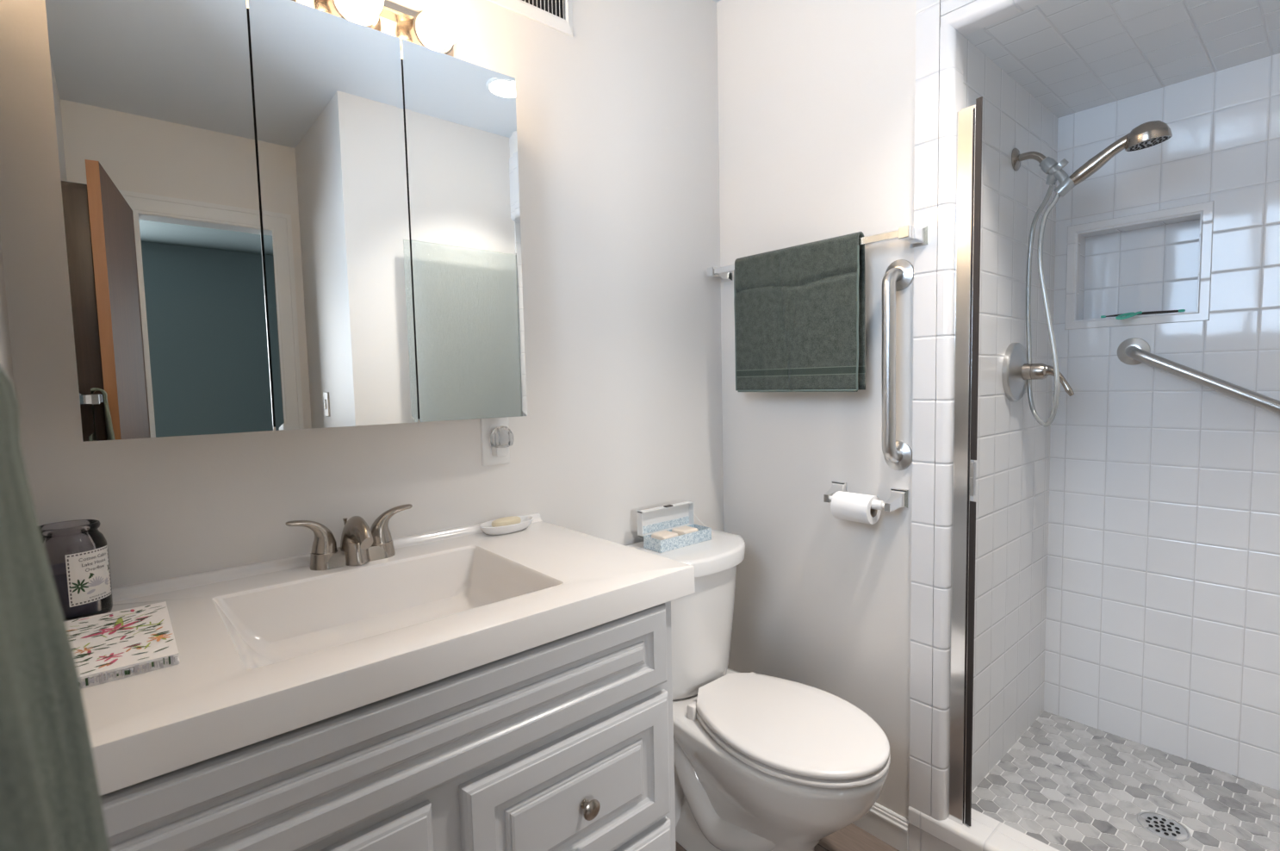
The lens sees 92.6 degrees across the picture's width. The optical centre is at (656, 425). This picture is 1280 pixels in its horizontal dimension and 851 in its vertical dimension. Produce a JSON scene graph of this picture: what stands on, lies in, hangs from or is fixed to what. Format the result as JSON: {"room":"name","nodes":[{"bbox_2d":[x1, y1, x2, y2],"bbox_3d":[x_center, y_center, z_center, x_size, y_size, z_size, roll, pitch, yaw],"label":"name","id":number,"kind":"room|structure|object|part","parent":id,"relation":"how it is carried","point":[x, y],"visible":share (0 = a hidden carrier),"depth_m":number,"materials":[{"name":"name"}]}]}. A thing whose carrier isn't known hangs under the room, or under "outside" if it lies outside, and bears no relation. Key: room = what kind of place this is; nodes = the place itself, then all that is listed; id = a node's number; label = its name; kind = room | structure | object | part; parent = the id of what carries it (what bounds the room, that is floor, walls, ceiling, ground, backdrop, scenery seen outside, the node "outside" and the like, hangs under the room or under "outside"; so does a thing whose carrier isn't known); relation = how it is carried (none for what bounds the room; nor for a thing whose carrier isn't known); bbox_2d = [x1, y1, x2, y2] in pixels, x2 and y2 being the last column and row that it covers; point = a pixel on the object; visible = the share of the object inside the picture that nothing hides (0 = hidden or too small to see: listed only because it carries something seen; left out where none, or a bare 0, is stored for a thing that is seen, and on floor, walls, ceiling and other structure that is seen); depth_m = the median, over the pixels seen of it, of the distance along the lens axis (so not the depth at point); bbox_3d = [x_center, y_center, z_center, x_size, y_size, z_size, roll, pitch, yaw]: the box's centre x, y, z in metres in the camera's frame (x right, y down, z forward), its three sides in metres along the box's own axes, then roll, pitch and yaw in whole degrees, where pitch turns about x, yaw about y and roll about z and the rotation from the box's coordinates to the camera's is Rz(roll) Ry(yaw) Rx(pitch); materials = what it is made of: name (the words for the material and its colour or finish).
{"room":"bathroom","nodes":[
{"label":"bathroom","id":0,"kind":"room"},
{"bbox_2d":[0,235,14,388],"bbox_3d":[-0.215,0.061,-0.015,0.120,2.490,2.470,-5,5,-41],"label":"wall","id":1,"kind":"structure","parent":0,"point":[5,348],"depth_m":0.90,"materials":[{"name":"white paint"}]},
{"bbox_2d":[0,0,723,588],"bbox_3d":[-0.135,-0.066,1.782,2.630,2.490,0.120,-5,5,-41],"label":"wall","id":2,"kind":"structure","parent":0,"point":[618,118],"depth_m":1.54,"materials":[{"name":"white paint"}]},
{"bbox_2d":[45,0,527,441],"bbox_3d":[-0.623,-0.375,1.176,0.746,0.749,0.114,-5,5,-41],"label":"upper cabinet","id":3,"kind":"object","parent":2,"relation":"attached to","point":[278,217],"visible":1,"depth_m":1.07,"materials":[{"name":"silver mirror"}]},
{"bbox_3d":[-0.774,-0.357,0.969,0.245,0.749,0.004,-5,5,-41],"label":"mirror door","id":4,"kind":"part","parent":3,"relation":"part of","materials":[{"name":"silver metal"}]},
{"bbox_3d":[-0.586,-0.372,1.134,0.249,0.749,0.004,-5,5,-41],"label":"mirror door","id":5,"kind":"part","parent":3,"relation":"part of","materials":[{"name":"silver metal"}]},
{"bbox_3d":[-0.402,-0.388,1.303,0.242,0.747,0.004,-5,5,-41],"label":"door","id":6,"kind":"part","parent":3,"relation":"part of","materials":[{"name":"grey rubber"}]},
{"bbox_3d":[-0.399,-0.388,1.300,0.245,0.749,0.004,-5,5,-41],"label":"mirror door","id":7,"kind":"part","parent":3,"relation":"part of","materials":[{"name":"silver metal"}]},
{"bbox_2d":[246,0,460,56],"bbox_3d":[-0.637,-0.817,1.131,0.589,0.124,0.129,-5,5,-41],"label":"vanity light","id":8,"kind":"object","parent":2,"relation":"attached to","point":[438,27],"visible":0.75,"depth_m":1.24,"materials":[{"name":"silver metal"}]},
{"bbox_3d":[-0.567,-0.821,1.169,0.077,0.077,0.093,-5,5,-41],"label":"bulb","id":9,"kind":"part","parent":8,"relation":"part of","materials":[{"name":"white glass"}]},
{"bbox_3d":[-0.451,-0.830,1.272,0.077,0.077,0.093,-5,5,-41],"label":"bulb","id":10,"kind":"part","parent":8,"relation":"part of","materials":[{"name":"white glass"}]},
{"bbox_2d":[479,416,509,466],"bbox_3d":[-0.389,0.036,1.477,0.072,0.118,0.007,-5,5,-41],"label":"wall outlet","id":11,"kind":"object","parent":2,"relation":"attached to","point":[487,425],"visible":0.62,"depth_m":1.46,"materials":[{"name":"white plastic"}]},
{"bbox_2d":[489,423,501,434],"bbox_3d":[-0.388,0.010,1.473,0.032,0.028,0.001,-5,5,-41],"label":"socket","id":12,"kind":"object","parent":11,"relation":"attached to","point":[492,426],"depth_m":1.47,"materials":[{"name":"white paint"}]},
{"bbox_2d":[490,425,513,456],"bbox_3d":[-0.370,0.037,1.457,0.055,0.074,0.048,-5,5,-41],"label":"night light","id":13,"kind":"object","parent":11,"relation":"attached to","point":[501,437],"visible":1,"depth_m":1.44,"materials":[{"name":"white plastic"}]},
{"bbox_2d":[487,0,572,37],"bbox_3d":[-0.357,-1.094,1.444,0.378,0.203,0.012,-5,5,-41],"label":"air vent","id":14,"kind":"object","parent":2,"relation":"in","point":[557,15],"visible":1,"depth_m":1.52,"materials":[{"name":"white plastic"}]},
{"bbox_2d":[675,823,899,850],"bbox_3d":[0.387,1.240,0.647,1.710,0.080,2.570,-5,5,-41],"label":"floor","id":15,"kind":"structure","parent":0,"point":[851,837],"depth_m":1.65,"materials":[{"name":"beige wood"}]},
{"bbox_2d":[100,600,675,850],"bbox_3d":[-0.451,0.759,1.067,0.860,0.857,0.589,-5,5,-41],"label":"vanity cabinet","id":16,"kind":"object","parent":15,"relation":"on","point":[566,743],"visible":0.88,"depth_m":0.87,"materials":[{"name":"grey paint"}]},
{"bbox_3d":[-0.450,0.812,0.725,0.394,0.569,0.020,-5,5,-41],"label":"cabinet door","id":17,"kind":"part","parent":16,"relation":"part of","materials":[{"name":"grey paint"}]},
{"bbox_2d":[66,513,694,795],"bbox_3d":[-0.454,0.327,1.060,0.902,0.130,0.568,-5,5,-41],"label":"countertop","id":18,"kind":"structure","parent":16,"relation":"on","point":[270,649],"depth_m":0.97,"materials":[{"name":"white stone"}]},
{"bbox_2d":[39,519,112,621],"bbox_3d":[-0.894,0.223,0.932,0.090,0.146,0.091,-5,5,-41],"label":"candle jar","id":19,"kind":"object","parent":18,"relation":"on","point":[83,582],"visible":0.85,"depth_m":0.92,"materials":[{"name":"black glass"}]},
{"bbox_2d":[64,601,180,689],"bbox_3d":[-0.743,0.294,0.820,0.146,0.014,0.260,-5,5,-41],"label":"napkin stack","id":20,"kind":"object","parent":18,"relation":"on","point":[108,647],"visible":0.69,"depth_m":0.80,"materials":[{"name":"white paper"}]},
{"bbox_2d":[285,503,412,571],"bbox_3d":[-0.598,0.221,1.209,0.153,0.100,0.182,-1,4,9],"label":"faucet","id":21,"kind":"object","parent":18,"relation":"on","point":[360,544],"visible":1,"depth_m":1.18,"materials":[{"name":"silver metal"}]},
{"bbox_3d":[-0.660,0.211,1.167,0.086,0.072,0.044,-5,5,-41],"label":"lever handle","id":22,"kind":"part","parent":21,"relation":"part of","materials":[{"name":"silver metal"}]},
{"bbox_3d":[-0.643,0.257,1.185,0.053,0.028,0.053,-5,5,-41],"label":"handle","id":23,"kind":"part","parent":21,"relation":"part of","materials":[{"name":"silver metal"}]},
{"bbox_3d":[-0.604,0.256,1.219,0.156,0.028,0.056,-5,5,-41],"label":"plate","id":24,"kind":"part","parent":21,"relation":"part of","materials":[{"name":"silver metal"}]},
{"bbox_3d":[-0.583,0.223,1.192,0.055,0.095,0.146,-5,5,-41],"label":"spout","id":25,"kind":"part","parent":21,"relation":"part of","materials":[{"name":"silver metal"}]},
{"bbox_3d":[-0.565,0.251,1.253,0.053,0.028,0.053,-5,5,-41],"label":"handle","id":26,"kind":"part","parent":21,"relation":"part of","materials":[{"name":"silver metal"}]},
{"bbox_3d":[-0.551,0.202,1.264,0.086,0.072,0.044,-5,5,-41],"label":"lever handle","id":27,"kind":"part","parent":21,"relation":"part of","materials":[{"name":"silver metal"}]},
{"bbox_2d":[479,515,533,534],"bbox_3d":[-0.353,0.238,1.444,0.138,0.024,0.085,-5,5,-41],"label":"soap dish","id":28,"kind":"object","parent":18,"relation":"on","point":[486,527],"visible":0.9,"depth_m":1.41,"materials":[{"name":"white ceramic"}]},
{"bbox_2d":[491,515,521,527],"bbox_3d":[-0.354,0.230,1.442,0.076,0.021,0.046,-5,5,-41],"label":"soap bar","id":29,"kind":"object","parent":28,"relation":"in","point":[513,519],"visible":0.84,"depth_m":1.43,"materials":[{"name":"beige"}]},
{"bbox_3d":[-0.126,0.617,1.002,0.395,0.232,0.020,-5,5,-41],"label":"drawer","id":30,"kind":"part","parent":16,"relation":"part of","materials":[{"name":"grey paint"}]},
{"bbox_3d":[-0.109,0.617,0.987,0.032,0.032,0.027,-5,5,-41],"label":"knob","id":31,"kind":"part","parent":16,"relation":"part of","materials":[{"name":"silver metal"}]},
{"bbox_3d":[-0.121,0.863,1.020,0.395,0.232,0.020,-5,5,-41],"label":"drawer","id":32,"kind":"part","parent":16,"relation":"part of","materials":[{"name":"grey paint"}]},
{"bbox_2d":[625,528,890,850],"bbox_3d":[0.248,0.742,1.586,0.400,0.789,0.720,-5,5,-41],"label":"toilet","id":33,"kind":"object","parent":15,"relation":"on","point":[762,762],"visible":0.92,"depth_m":1.50,"materials":[{"name":"white ceramic"}]},
{"bbox_2d":[636,501,711,553],"bbox_3d":[0.053,0.286,1.758,0.204,0.104,0.096,-5,5,-41],"label":"box","id":34,"kind":"object","parent":33,"relation":"on","point":[668,517],"visible":0.98,"depth_m":1.76,"materials":[{"name":"blue paper"}]},
{"bbox_2d":[651,530,678,540],"bbox_3d":[0.023,0.320,1.718,0.058,0.037,0.057,-5,5,-41],"label":"soap","id":35,"kind":"object","parent":34,"relation":"in","point":[662,535],"visible":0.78,"depth_m":1.70,"materials":[{"name":"beige"}]},
{"bbox_3d":[0.028,0.271,1.784,0.204,0.071,0.022,-5,5,-41],"label":"lid","id":36,"kind":"part","parent":34,"relation":"part of","materials":[{"name":"white"}]},
{"bbox_2d":[643,523,711,553],"bbox_3d":[0.062,0.322,1.752,0.200,0.034,0.073,-5,5,-41],"label":"tray","id":37,"kind":"object","parent":34,"relation":"on","point":[704,533],"depth_m":1.71,"materials":[{"name":"blue paper"}]},
{"bbox_2d":[671,525,698,535],"bbox_3d":[0.083,0.316,1.771,0.058,0.037,0.057,-5,5,-41],"label":"soap","id":38,"kind":"object","parent":34,"relation":"in","point":[682,530],"visible":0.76,"depth_m":1.76,"materials":[{"name":"beige"}]},
{"bbox_3d":[0.089,0.363,1.730,0.400,0.047,0.264,-5,5,-41],"label":"tank lid","id":39,"kind":"part","parent":33,"relation":"part of","materials":[{"name":"white ceramic"}]},
{"bbox_3d":[0.085,0.562,1.754,0.372,0.359,0.238,-5,5,-41],"label":"tank","id":40,"kind":"part","parent":33,"relation":"part of","materials":[{"name":"white ceramic"}]},
{"bbox_3d":[0.262,0.944,1.589,0.362,0.386,0.683,-5,5,-41],"label":"bowl","id":41,"kind":"part","parent":33,"relation":"part of","materials":[{"name":"white ceramic"}]},
{"bbox_3d":[0.322,0.723,1.500,0.358,0.022,0.493,-5,5,-41],"label":"seat","id":42,"kind":"part","parent":33,"relation":"part of","materials":[{"name":"white plastic"}]},
{"bbox_2d":[716,0,916,820],"bbox_3d":[0.778,-0.062,1.453,0.100,2.490,1.585,-5,5,-41],"label":"wall","id":43,"kind":"structure","parent":0,"point":[817,98],"depth_m":1.72,"materials":[{"name":"white paint"}]},
{"bbox_2d":[707,224,928,282],"bbox_3d":[0.404,-0.469,1.699,0.084,0.046,0.671,-5,5,-41],"label":"towel bar","id":44,"kind":"object","parent":43,"relation":"attached to","point":[917,236],"visible":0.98,"depth_m":1.48,"materials":[{"name":"silver metal"}]},
{"bbox_2d":[733,231,865,391],"bbox_3d":[0.382,-0.294,1.695,0.039,0.400,0.411,-5,5,-41],"label":"hand towel","id":45,"kind":"object","parent":44,"relation":"hanging from","point":[800,309],"visible":1,"depth_m":1.66,"materials":[{"name":"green fabric"}]},
{"bbox_3d":[0.382,-0.468,1.680,0.018,0.018,0.607,-5,5,-41],"label":"rail","id":46,"kind":"part","parent":44,"relation":"part of","materials":[{"name":"silver metal"}]},
{"bbox_2d":[823,480,909,511],"bbox_3d":[0.543,0.186,1.615,0.068,0.051,0.222,-5,5,-41],"label":"paper holder","id":47,"kind":"object","parent":43,"relation":"attached to","point":[899,497],"visible":0.76,"depth_m":1.55,"materials":[{"name":"silver metal"}]},
{"bbox_2d":[830,490,881,524],"bbox_3d":[0.523,0.215,1.607,0.074,0.074,0.105,-5,5,-41],"label":"toilet paper roll","id":48,"kind":"object","parent":47,"relation":"on","point":[851,506],"visible":0.94,"depth_m":1.58,"materials":[{"name":"white paper"}]},
{"bbox_2d":[852,801,908,850],"bbox_3d":[0.448,1.071,1.846,0.014,0.089,0.644,-5,5,-41],"label":"baseboard","id":49,"kind":"structure","parent":43,"relation":"attached to","point":[880,822],"depth_m":1.65,"materials":[{"name":"white paint"}]},
{"bbox_2d":[882,259,913,470],"bbox_3d":[0.590,-0.149,1.530,0.069,0.533,0.077,-5,5,-41],"label":"grab bar","id":50,"kind":"object","parent":43,"relation":"attached to","point":[897,455],"visible":1,"depth_m":1.51,"materials":[{"name":"silver metal"}]},
{"bbox_2d":[909,0,963,820],"bbox_3d":[0.689,-0.097,1.509,0.056,2.225,0.088,-5,5,-41],"label":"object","id":51,"kind":"structure","parent":43,"relation":"attached to","point":[939,50],"depth_m":1.49,"materials":[{"name":"tile"}]},
{"bbox_2d":[947,96,982,826],"bbox_3d":[0.749,0.122,1.477,0.034,1.747,0.054,-5,5,-41],"label":"shower door frame","id":52,"kind":"structure","parent":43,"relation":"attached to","point":[969,119],"depth_m":1.46,"materials":[{"name":"silver metal"}]},
{"bbox_3d":[0.746,0.128,1.481,0.022,1.735,0.034,-5,5,-41],"label":"post","id":53,"kind":"part","parent":52,"relation":"part of","materials":[{"name":"silver metal"}]},
{"bbox_2d":[908,806,1059,850],"bbox_3d":[1.012,1.074,1.286,0.110,0.137,0.939,-5,5,-41],"label":"shower curb","id":54,"kind":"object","parent":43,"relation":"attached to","point":[984,833],"depth_m":1.51,"materials":[{"name":"tile"}]},
{"bbox_2d":[940,0,1048,36],"bbox_3d":[0.970,-1.043,1.102,0.056,0.292,0.882,-5,5,-41],"label":"trim","id":55,"kind":"structure","parent":43,"relation":"attached to","point":[966,16],"depth_m":1.37,"materials":[{"name":"paint"}]},
{"bbox_2d":[963,37,1058,791],"bbox_3d":[0.799,-0.103,2.039,0.888,2.490,0.732,-5,5,-41],"label":"wall","id":56,"kind":"structure","parent":0,"point":[1011,499],"depth_m":1.73,"materials":[{"name":"tile"}]},
{"bbox_2d":[1001,342,1074,401],"bbox_3d":[1.059,-0.149,1.679,0.164,0.164,0.148,-5,5,-41],"label":"shower valve","id":57,"kind":"object","parent":56,"relation":"attached to","point":[1016,371],"visible":0.91,"depth_m":1.68,"materials":[{"name":"silver metal"}]},
{"bbox_3d":[1.083,-0.122,1.654,0.034,0.087,0.077,-5,5,-41],"label":"lever","id":58,"kind":"part","parent":57,"relation":"part of","materials":[{"name":"silver metal"}]},
{"bbox_2d":[1011,148,1074,197],"bbox_3d":[1.037,-0.681,1.632,0.060,0.157,0.147,-5,5,-41],"label":"supply pipe","id":59,"kind":"object","parent":56,"relation":"attached to","point":[1050,166],"visible":1,"depth_m":1.61,"materials":[{"name":"silver metal"}]},
{"bbox_2d":[1025,182,1060,426],"bbox_3d":[1.058,-0.325,1.674,0.056,0.657,0.155,0,4,19],"label":"shower hose","id":60,"kind":"object","parent":59,"relation":"hanging from","point":[1040,248],"visible":0.98,"depth_m":1.63,"materials":[{"name":"grey metal"}]},
{"bbox_2d":[1045,158,1068,185],"bbox_3d":[1.056,-0.669,1.614,0.038,0.060,0.054,-5,5,-41],"label":"holder","id":61,"kind":"object","parent":59,"relation":"attached to","point":[1054,170],"depth_m":1.60,"materials":[{"name":"metal"}]},
{"bbox_2d":[1068,120,1172,186],"bbox_3d":[1.141,-0.672,1.515,0.089,0.112,0.211,-5,5,-41],"label":"shower head","id":62,"kind":"object","parent":59,"relation":"attached to","point":[1149,133],"visible":1,"depth_m":1.49,"materials":[{"name":"silver metal"}]},
{"bbox_3d":[1.119,-0.668,1.540,0.035,0.101,0.146,-5,5,-41],"label":"handle","id":63,"kind":"part","parent":62,"relation":"part of","materials":[{"name":"silver metal"}]},
{"bbox_2d":[963,0,1279,118],"bbox_3d":[1.305,-1.050,1.379,0.888,0.250,0.852,-5,5,-41],"label":"ceiling","id":64,"kind":"structure","parent":0,"point":[1071,56],"depth_m":1.49,"materials":[{"name":"tile"}]},
{"bbox_2d":[971,710,1279,850],"bbox_3d":[1.325,1.039,1.505,0.672,0.100,0.852,-5,5,-41],"label":"floor","id":65,"kind":"structure","parent":0,"point":[1065,784],"depth_m":1.62,"materials":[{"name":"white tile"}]},
{"bbox_2d":[1136,811,1190,842],"bbox_3d":[1.251,0.990,1.511,0.104,0.002,0.104,-5,5,-41],"label":"floor drain","id":66,"kind":"object","parent":65,"relation":"on","point":[1164,828],"visible":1,"depth_m":1.51,"materials":[{"name":"silver metal"}]},
{"bbox_2d":[1043,53,1279,790],"bbox_3d":[1.612,-0.096,1.688,0.138,2.490,0.872,-5,5,-41],"label":"wall","id":67,"kind":"structure","parent":0,"point":[1163,615],"depth_m":1.75,"materials":[{"name":"tile"}]},
{"bbox_2d":[1064,200,1214,329],"bbox_3d":[1.408,-0.456,1.800,0.034,0.321,0.341,-5,5,-41],"label":"trim","id":68,"kind":"structure","parent":67,"relation":"attached to","point":[1207,208],"depth_m":1.77,"materials":[{"name":"tile"}]},
{"bbox_2d":[1100,309,1185,319],"bbox_3d":[1.396,-0.320,1.770,0.084,0.024,0.194,-5,5,-41],"label":"squeegee","id":69,"kind":"object","parent":68,"relation":"on","point":[1126,315],"visible":1,"depth_m":1.77,"materials":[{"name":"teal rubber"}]},
{"bbox_3d":[1.420,-0.328,1.788,0.014,0.008,0.183,-5,6,-44],"label":"blade","id":70,"kind":"part","parent":69,"relation":"part of","materials":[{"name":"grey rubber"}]},
{"bbox_2d":[1116,337,1279,415],"bbox_3d":[1.559,-0.070,1.590,0.074,0.354,0.614,-5,5,-41],"label":"grab bar","id":71,"kind":"object","parent":67,"relation":"attached to","point":[1133,351],"visible":1,"depth_m":1.66,"materials":[{"name":"silver metal"}]},
{"bbox_3d":[-0.028,0.019,-0.075,0.084,0.046,0.571,-5,5,-41],"label":"towel bar","id":72,"kind":"object","parent":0,"visible":0},
{"bbox_2d":[0,366,110,850],"bbox_3d":[0.001,0.257,-0.007,0.084,0.549,0.444,-5,5,-41],"label":"bath towel","id":73,"kind":"object","parent":72,"relation":"hanging from","point":[50,798],"visible":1,"depth_m":0.12,"materials":[{"name":"green fabric"}]}
]}

